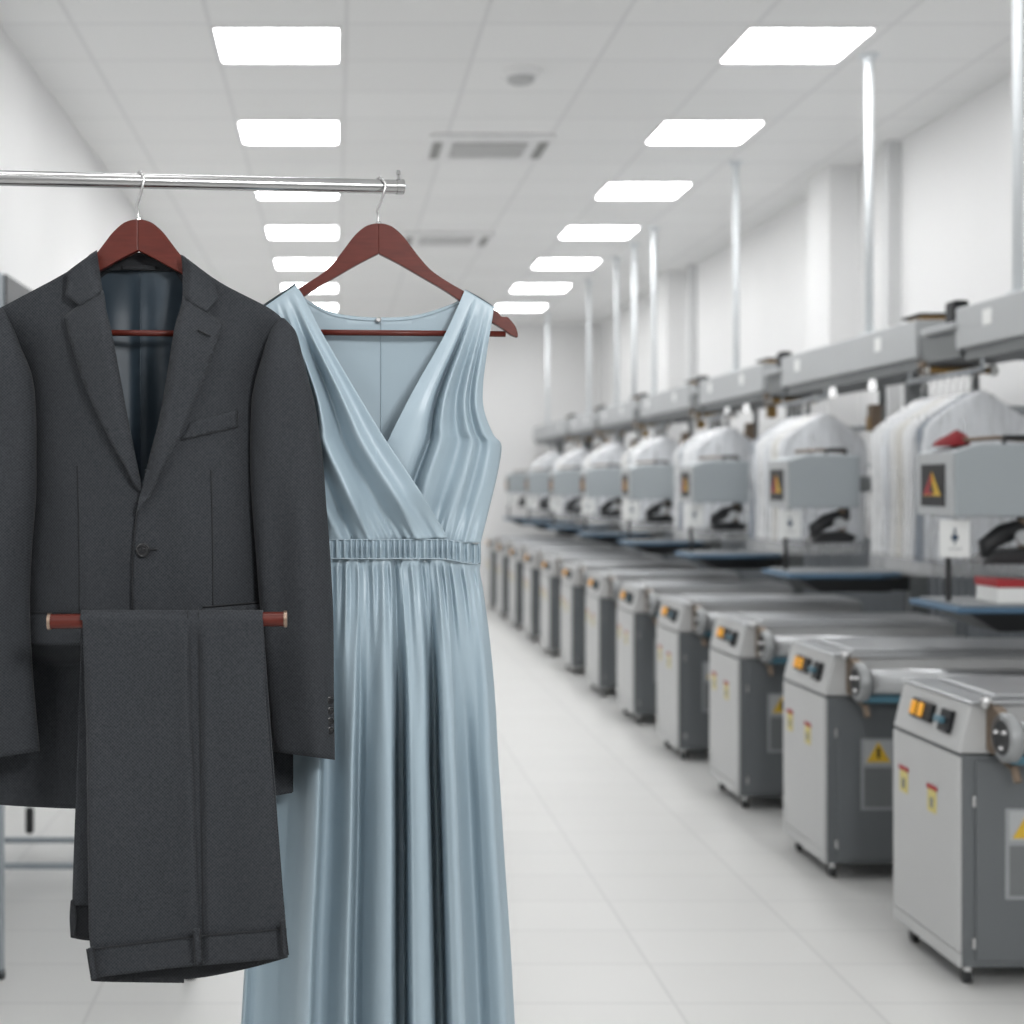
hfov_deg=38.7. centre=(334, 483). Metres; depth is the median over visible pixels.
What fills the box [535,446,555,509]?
garment
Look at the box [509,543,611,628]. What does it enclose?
machine
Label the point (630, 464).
garment
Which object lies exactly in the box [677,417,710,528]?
garment
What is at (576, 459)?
garment
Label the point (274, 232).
recessed light
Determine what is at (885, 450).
garment
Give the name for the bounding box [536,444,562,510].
garment
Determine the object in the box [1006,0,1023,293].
pole
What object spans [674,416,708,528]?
garment
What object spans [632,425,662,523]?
garment
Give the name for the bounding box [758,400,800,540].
garment
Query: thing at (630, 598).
switch
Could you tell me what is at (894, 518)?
garment
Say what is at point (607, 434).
garment
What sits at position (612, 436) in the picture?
garment
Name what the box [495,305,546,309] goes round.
diffuser
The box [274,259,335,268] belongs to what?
recessed light
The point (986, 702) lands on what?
knob
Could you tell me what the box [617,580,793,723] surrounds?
machine
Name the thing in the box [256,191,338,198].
recessed light
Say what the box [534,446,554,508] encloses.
garment
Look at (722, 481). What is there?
machine
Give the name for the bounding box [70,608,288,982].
trousers
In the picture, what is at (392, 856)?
dress
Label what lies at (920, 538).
garment
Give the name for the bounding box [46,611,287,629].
bar
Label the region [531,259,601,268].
recessed light
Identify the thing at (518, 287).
recessed light
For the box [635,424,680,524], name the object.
garment
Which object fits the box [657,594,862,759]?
machine
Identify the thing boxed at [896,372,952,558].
garment
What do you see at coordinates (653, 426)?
garment
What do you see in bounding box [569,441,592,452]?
bracket
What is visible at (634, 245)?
pole
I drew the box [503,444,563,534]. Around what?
machine
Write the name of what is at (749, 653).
machine
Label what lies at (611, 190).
recessed light
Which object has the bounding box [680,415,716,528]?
garment
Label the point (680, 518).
garment
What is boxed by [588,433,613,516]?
garment
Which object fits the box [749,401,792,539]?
garment
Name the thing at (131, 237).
wooden hanger
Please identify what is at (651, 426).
garment
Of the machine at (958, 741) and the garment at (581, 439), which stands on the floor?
the machine at (958, 741)
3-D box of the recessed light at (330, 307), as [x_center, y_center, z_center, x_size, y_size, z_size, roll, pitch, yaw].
[-0.285,-2.214,18.070,0.624,0.012,0.570,0,0,0]
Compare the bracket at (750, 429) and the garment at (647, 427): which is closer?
the bracket at (750, 429)
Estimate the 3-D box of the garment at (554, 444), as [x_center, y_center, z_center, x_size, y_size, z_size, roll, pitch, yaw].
[2.740,-0.050,17.897,0.504,0.899,0.058,0,0,0]
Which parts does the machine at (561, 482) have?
card post, iron plate, iron arm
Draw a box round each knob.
[642,585,647,590]
[751,621,758,628]
[841,650,849,659]
[980,696,992,708]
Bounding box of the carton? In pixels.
[974,576,1023,602]
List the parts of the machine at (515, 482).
iron plate, iron arm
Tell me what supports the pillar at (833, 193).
attached to the wall at (957, 167)
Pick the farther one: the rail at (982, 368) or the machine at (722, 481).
the machine at (722, 481)
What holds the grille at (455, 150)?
attached to the ceiling vent at (440, 147)
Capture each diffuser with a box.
[317,305,335,309]
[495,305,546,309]
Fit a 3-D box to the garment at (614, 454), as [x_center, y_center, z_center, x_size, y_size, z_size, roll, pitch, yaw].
[2.740,-0.050,13.922,0.522,0.899,0.060,0,0,0]
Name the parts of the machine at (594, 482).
card post, iron plate, iron arm, handle, iron knob, board arm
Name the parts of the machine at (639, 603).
skirting, panel, door, warning plate, plate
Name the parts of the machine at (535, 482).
iron plate, iron arm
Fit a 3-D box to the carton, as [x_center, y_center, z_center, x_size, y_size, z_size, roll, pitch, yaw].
[2.545,0.394,5.370,0.240,0.088,0.190,0,0,0]
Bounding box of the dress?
[241,283,514,1023]
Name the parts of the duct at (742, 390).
junction plate, motor, brass rod, rod, terminal lid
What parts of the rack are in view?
door, rail, rail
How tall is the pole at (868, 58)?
1.455 m
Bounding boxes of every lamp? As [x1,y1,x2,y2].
[743,404,749,411]
[829,387,836,396]
[868,379,876,389]
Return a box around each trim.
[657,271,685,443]
[687,264,696,436]
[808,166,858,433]
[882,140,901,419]
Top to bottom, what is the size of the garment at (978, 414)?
0.899 m
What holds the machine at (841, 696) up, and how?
on the floor
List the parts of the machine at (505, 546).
panel, door, plate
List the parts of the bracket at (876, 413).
box lid, drop post, drop post, cross rail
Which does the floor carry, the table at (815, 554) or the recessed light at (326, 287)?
the table at (815, 554)
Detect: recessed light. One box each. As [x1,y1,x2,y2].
[212,26,340,62]
[237,120,338,143]
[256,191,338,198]
[266,226,337,238]
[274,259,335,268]
[281,284,336,291]
[315,304,336,310]
[494,304,547,310]
[510,284,571,291]
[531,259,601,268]
[558,226,640,238]
[594,182,692,198]
[644,120,765,143]
[718,26,877,62]
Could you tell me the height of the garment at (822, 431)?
0.899 m
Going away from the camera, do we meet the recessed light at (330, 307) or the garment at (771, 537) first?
the garment at (771, 537)
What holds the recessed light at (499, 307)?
in the ceiling
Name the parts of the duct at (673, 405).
junction plate, motor, brass rod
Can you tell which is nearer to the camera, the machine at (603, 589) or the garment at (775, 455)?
the garment at (775, 455)
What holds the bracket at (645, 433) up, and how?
hanging from the duct at (610, 419)
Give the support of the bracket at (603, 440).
hanging from the duct at (578, 426)
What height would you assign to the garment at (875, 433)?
0.900 m
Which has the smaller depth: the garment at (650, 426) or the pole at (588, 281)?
the garment at (650, 426)
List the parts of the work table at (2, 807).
leg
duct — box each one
[533,416,571,444]
[565,408,602,440]
[593,396,666,435]
[632,379,724,428]
[689,358,812,417]
[764,313,980,404]
[918,290,1023,375]
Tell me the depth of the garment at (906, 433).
6.34 m
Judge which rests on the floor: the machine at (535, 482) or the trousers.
the machine at (535, 482)
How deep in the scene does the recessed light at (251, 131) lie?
9.03 m
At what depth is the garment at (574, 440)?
16.46 m
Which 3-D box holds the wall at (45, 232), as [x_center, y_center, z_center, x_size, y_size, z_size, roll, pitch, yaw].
[-1.670,-0.360,8.350,0.100,3.720,23.300,0,0,0]
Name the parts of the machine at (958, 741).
panel, skirting, switch lever, plate, door, warning plate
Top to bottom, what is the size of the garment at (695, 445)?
0.899 m
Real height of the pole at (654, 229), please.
1.455 m
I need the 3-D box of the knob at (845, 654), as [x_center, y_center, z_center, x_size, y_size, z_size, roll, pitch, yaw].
[1.918,0.643,5.410,0.036,0.034,0.036,0,0,0]
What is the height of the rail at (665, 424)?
0.082 m
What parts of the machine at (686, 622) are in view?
skirting, panel, door, warning plate, plate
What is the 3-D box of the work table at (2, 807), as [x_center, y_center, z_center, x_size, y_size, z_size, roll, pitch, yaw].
[-0.730,1.090,5.105,0.620,0.820,1.530,0,0,0]
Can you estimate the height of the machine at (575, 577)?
0.874 m
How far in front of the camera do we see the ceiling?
8.61 m
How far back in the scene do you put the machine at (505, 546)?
15.98 m
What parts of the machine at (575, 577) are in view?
skirting, panel, door, plate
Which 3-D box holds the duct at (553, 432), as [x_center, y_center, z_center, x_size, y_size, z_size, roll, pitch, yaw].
[2.878,-0.668,18.248,0.363,0.266,2.703,0,0,0]
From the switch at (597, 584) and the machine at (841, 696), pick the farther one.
the switch at (597, 584)
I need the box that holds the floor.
[0,593,1023,1023]
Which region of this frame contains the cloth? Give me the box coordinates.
[932,430,969,446]
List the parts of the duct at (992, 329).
rod, motor, brass rod, junction plate, rod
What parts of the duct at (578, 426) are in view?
junction plate, brass rod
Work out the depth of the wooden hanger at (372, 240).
2.32 m
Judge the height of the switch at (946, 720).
0.070 m
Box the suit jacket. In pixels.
[0,250,334,808]
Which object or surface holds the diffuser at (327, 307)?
attached to the recessed light at (330, 307)
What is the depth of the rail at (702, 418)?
10.35 m
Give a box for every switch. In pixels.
[594,580,599,590]
[627,593,633,603]
[670,609,677,621]
[728,630,738,646]
[811,661,823,680]
[936,708,955,733]
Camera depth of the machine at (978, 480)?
5.34 m
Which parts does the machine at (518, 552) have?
skirting, panel, door, plate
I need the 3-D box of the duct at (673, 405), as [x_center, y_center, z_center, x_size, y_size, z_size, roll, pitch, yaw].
[2.870,-0.654,12.043,0.380,0.311,2.091,0,0,0]
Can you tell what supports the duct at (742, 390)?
hanging from the pole at (735, 164)
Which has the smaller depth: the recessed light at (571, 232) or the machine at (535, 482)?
the recessed light at (571, 232)
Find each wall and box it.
[0,26,140,290]
[445,323,599,592]
[600,74,1023,537]
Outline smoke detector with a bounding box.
[500,66,540,85]
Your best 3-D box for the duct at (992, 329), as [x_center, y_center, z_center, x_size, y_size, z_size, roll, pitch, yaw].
[2.870,-0.654,5.543,0.380,0.311,2.291,0,0,0]
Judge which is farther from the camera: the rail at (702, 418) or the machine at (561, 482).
the machine at (561, 482)
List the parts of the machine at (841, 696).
skirting, panel, switch lever, door, warning plate, plate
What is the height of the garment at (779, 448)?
0.900 m
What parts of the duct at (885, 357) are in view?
motor, junction plate, brass rod, terminal lid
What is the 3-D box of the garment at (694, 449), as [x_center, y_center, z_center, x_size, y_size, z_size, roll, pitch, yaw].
[2.740,-0.050,10.096,0.504,0.900,0.056,0,0,0]
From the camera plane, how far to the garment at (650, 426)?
12.49 m
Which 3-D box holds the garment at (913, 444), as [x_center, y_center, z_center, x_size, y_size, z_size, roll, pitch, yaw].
[2.740,-0.050,6.271,0.504,0.900,0.056,0,0,0]
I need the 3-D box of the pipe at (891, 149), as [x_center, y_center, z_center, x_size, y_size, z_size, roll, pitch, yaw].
[3.615,-0.360,9.350,0.090,3.720,0.100,0,0,0]
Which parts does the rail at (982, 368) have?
drop rod, drop rod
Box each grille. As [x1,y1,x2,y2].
[418,238,473,244]
[448,143,527,157]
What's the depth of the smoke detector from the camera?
7.69 m
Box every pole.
[544,313,550,424]
[584,279,593,412]
[612,256,621,405]
[629,242,639,400]
[648,226,659,394]
[729,160,743,372]
[859,51,878,335]
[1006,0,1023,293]
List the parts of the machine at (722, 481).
card post, iron arm, iron plate, handle, iron knob, head arm, board arm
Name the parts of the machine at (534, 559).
skirting, panel, door, plate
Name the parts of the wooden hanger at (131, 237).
hanger arm, hanger arm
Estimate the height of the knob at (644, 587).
0.034 m
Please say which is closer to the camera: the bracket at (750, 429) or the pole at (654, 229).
the bracket at (750, 429)
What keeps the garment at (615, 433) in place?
hanging from the rail at (618, 433)
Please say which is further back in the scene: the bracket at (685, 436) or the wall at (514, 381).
the wall at (514, 381)
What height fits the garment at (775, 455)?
0.899 m
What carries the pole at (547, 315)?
hanging from the ceiling
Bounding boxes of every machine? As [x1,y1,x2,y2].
[486,535,573,609]
[497,539,591,618]
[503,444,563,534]
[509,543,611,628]
[522,441,589,539]
[523,548,635,641]
[540,554,663,656]
[546,435,622,547]
[561,561,697,673]
[576,428,664,560]
[586,570,740,695]
[617,417,721,569]
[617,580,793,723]
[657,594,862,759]
[675,403,803,593]
[709,612,966,807]
[762,380,927,614]
[783,638,1023,876]
[893,676,1023,982]
[909,435,1023,631]
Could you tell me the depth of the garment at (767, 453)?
8.36 m
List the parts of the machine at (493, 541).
panel, door, plate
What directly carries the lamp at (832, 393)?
attached to the duct at (885, 357)
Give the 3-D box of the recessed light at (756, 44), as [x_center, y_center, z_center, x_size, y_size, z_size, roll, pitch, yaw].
[2.320,-2.214,7.270,0.624,0.012,0.570,0,0,0]
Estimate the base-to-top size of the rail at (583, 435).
0.082 m
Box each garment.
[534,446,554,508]
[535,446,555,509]
[536,444,556,510]
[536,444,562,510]
[553,440,575,496]
[555,443,576,512]
[560,439,582,513]
[561,439,583,513]
[561,439,591,514]
[583,434,607,516]
[584,434,609,498]
[586,434,610,517]
[587,436,612,516]
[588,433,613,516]
[590,433,616,517]
[591,433,618,517]
[593,435,629,518]
[622,427,650,521]
[623,426,652,521]
[625,426,653,522]
[627,426,655,521]
[628,425,657,523]
[629,425,659,521]
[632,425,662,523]
[634,424,663,523]
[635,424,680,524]
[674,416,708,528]
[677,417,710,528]
[678,415,713,529]
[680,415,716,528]
[684,414,718,530]
[686,415,721,529]
[688,413,724,504]
[692,413,730,531]
[693,412,752,531]
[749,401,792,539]
[753,400,796,538]
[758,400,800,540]
[761,399,804,540]
[764,398,808,539]
[769,397,813,542]
[773,397,817,541]
[777,396,832,543]
[780,395,867,543]
[871,377,925,555]
[877,376,931,556]
[881,375,938,554]
[889,373,945,558]
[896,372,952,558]
[902,371,960,559]
[909,369,967,559]
[914,368,975,561]
[922,366,1023,562]
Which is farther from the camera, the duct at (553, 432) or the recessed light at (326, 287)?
the duct at (553, 432)
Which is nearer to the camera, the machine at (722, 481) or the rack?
the rack
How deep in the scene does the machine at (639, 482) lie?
11.19 m
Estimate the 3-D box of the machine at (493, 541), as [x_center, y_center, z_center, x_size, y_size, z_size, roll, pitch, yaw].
[2.341,1.063,17.307,1.013,0.874,0.677,0,0,0]
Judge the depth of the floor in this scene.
5.05 m
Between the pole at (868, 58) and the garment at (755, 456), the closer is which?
the pole at (868, 58)
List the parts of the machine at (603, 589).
skirting, panel, door, plate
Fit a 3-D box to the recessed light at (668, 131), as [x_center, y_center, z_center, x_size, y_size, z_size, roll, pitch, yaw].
[2.320,-2.214,9.070,0.624,0.012,0.570,0,0,0]
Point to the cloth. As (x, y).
(955, 438)
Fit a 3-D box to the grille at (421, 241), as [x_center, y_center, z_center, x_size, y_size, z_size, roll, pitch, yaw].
[1.000,-2.187,13.000,0.480,0.006,0.400,0,0,0]
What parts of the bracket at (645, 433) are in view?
drop post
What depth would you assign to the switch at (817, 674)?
5.53 m
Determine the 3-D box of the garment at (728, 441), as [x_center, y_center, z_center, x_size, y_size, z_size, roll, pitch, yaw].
[2.740,-0.050,10.022,0.522,0.899,0.060,0,0,-1]
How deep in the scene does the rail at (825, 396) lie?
8.38 m
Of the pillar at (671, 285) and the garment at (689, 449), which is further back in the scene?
the pillar at (671, 285)
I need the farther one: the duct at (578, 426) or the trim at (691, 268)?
the duct at (578, 426)
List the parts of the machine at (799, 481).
card post, iron arm, iron plate, handle, iron knob, head arm, board arm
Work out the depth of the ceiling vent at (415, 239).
12.83 m
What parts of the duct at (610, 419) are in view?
junction plate, motor, brass rod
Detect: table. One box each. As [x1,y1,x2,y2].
[0,805,195,979]
[590,518,1023,637]
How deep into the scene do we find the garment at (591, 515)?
14.07 m
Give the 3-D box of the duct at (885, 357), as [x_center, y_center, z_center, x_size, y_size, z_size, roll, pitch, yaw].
[2.870,-0.645,7.893,0.380,0.330,2.391,0,0,0]
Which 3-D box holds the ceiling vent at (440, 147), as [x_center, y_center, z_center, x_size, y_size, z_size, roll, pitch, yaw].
[1.000,-2.199,9.450,0.800,0.042,0.660,0,0,0]
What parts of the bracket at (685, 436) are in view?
drop post, drop post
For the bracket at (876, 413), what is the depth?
7.94 m
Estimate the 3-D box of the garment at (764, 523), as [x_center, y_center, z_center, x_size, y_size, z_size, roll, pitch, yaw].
[2.740,-0.050,8.446,0.504,0.900,0.056,0,0,0]
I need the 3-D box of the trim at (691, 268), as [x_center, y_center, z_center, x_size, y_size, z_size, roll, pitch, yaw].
[3.620,-0.360,14.600,0.080,3.720,0.100,0,0,0]
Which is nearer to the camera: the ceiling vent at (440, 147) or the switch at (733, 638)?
the switch at (733, 638)
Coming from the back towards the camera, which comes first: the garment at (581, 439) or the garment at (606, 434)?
the garment at (581, 439)
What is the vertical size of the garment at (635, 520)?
0.900 m
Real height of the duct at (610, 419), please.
0.311 m
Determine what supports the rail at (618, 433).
hanging from the duct at (610, 419)
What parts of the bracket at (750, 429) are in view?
drop post, drop post, cross rail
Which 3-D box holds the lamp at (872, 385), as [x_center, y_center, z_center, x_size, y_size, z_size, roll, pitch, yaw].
[2.750,-0.507,7.367,0.044,0.055,0.044,0,0,0]
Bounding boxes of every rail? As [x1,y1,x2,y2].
[0,170,404,194]
[571,435,584,442]
[603,429,619,437]
[644,419,666,429]
[699,407,731,420]
[780,388,827,406]
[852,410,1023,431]
[906,357,986,384]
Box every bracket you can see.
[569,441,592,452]
[595,435,623,450]
[630,428,666,448]
[680,417,758,444]
[743,403,865,441]
[866,374,1023,431]
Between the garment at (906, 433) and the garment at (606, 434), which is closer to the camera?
the garment at (906, 433)
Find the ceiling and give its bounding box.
[0,0,1011,322]
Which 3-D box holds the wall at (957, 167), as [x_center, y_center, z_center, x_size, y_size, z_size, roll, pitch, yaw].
[3.710,-0.360,8.350,0.100,3.720,23.300,0,0,0]
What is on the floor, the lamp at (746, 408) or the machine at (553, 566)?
the machine at (553, 566)
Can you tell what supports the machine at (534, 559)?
on the floor
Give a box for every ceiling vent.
[403,232,493,246]
[423,134,555,160]
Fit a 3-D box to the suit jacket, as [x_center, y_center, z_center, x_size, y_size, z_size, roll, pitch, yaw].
[-0.306,0.079,2.229,0.614,0.889,0.176,0,0,0]
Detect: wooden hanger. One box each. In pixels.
[97,170,182,336]
[298,176,517,337]
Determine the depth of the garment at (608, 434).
14.36 m
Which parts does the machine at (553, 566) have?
skirting, panel, door, plate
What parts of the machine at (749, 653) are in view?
panel, skirting, door, warning plate, plate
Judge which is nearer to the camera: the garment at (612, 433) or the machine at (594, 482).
the machine at (594, 482)
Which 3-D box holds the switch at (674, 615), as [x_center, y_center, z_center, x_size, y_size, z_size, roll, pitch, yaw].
[1.859,0.720,7.893,0.030,0.070,0.075,0,0,0]
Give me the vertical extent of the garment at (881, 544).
0.900 m
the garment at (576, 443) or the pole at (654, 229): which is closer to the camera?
the pole at (654, 229)
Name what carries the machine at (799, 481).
on the floor
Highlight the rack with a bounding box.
[0,273,73,868]
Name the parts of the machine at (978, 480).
card post, iron plate, iron arm, handle, iron knob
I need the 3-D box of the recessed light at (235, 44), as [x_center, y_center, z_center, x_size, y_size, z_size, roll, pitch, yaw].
[-0.285,-2.214,7.270,0.624,0.012,0.570,0,0,0]
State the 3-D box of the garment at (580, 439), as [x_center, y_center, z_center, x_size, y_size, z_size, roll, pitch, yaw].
[2.740,-0.050,16.021,0.504,0.900,0.056,0,0,1]
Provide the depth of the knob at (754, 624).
6.57 m
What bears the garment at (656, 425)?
hanging from the rail at (665, 424)
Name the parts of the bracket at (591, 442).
drop post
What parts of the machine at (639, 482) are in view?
card post, iron arm, iron plate, handle, iron knob, board arm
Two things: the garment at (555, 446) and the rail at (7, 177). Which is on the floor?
the rail at (7, 177)
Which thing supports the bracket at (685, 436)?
hanging from the duct at (673, 405)
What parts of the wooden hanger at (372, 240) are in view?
hanger arm, hanger arm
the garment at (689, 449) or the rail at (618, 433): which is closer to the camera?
the garment at (689, 449)
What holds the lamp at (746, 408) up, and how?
attached to the duct at (742, 390)
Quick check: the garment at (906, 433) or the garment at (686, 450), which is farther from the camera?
the garment at (686, 450)
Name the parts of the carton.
lid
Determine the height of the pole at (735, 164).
1.455 m

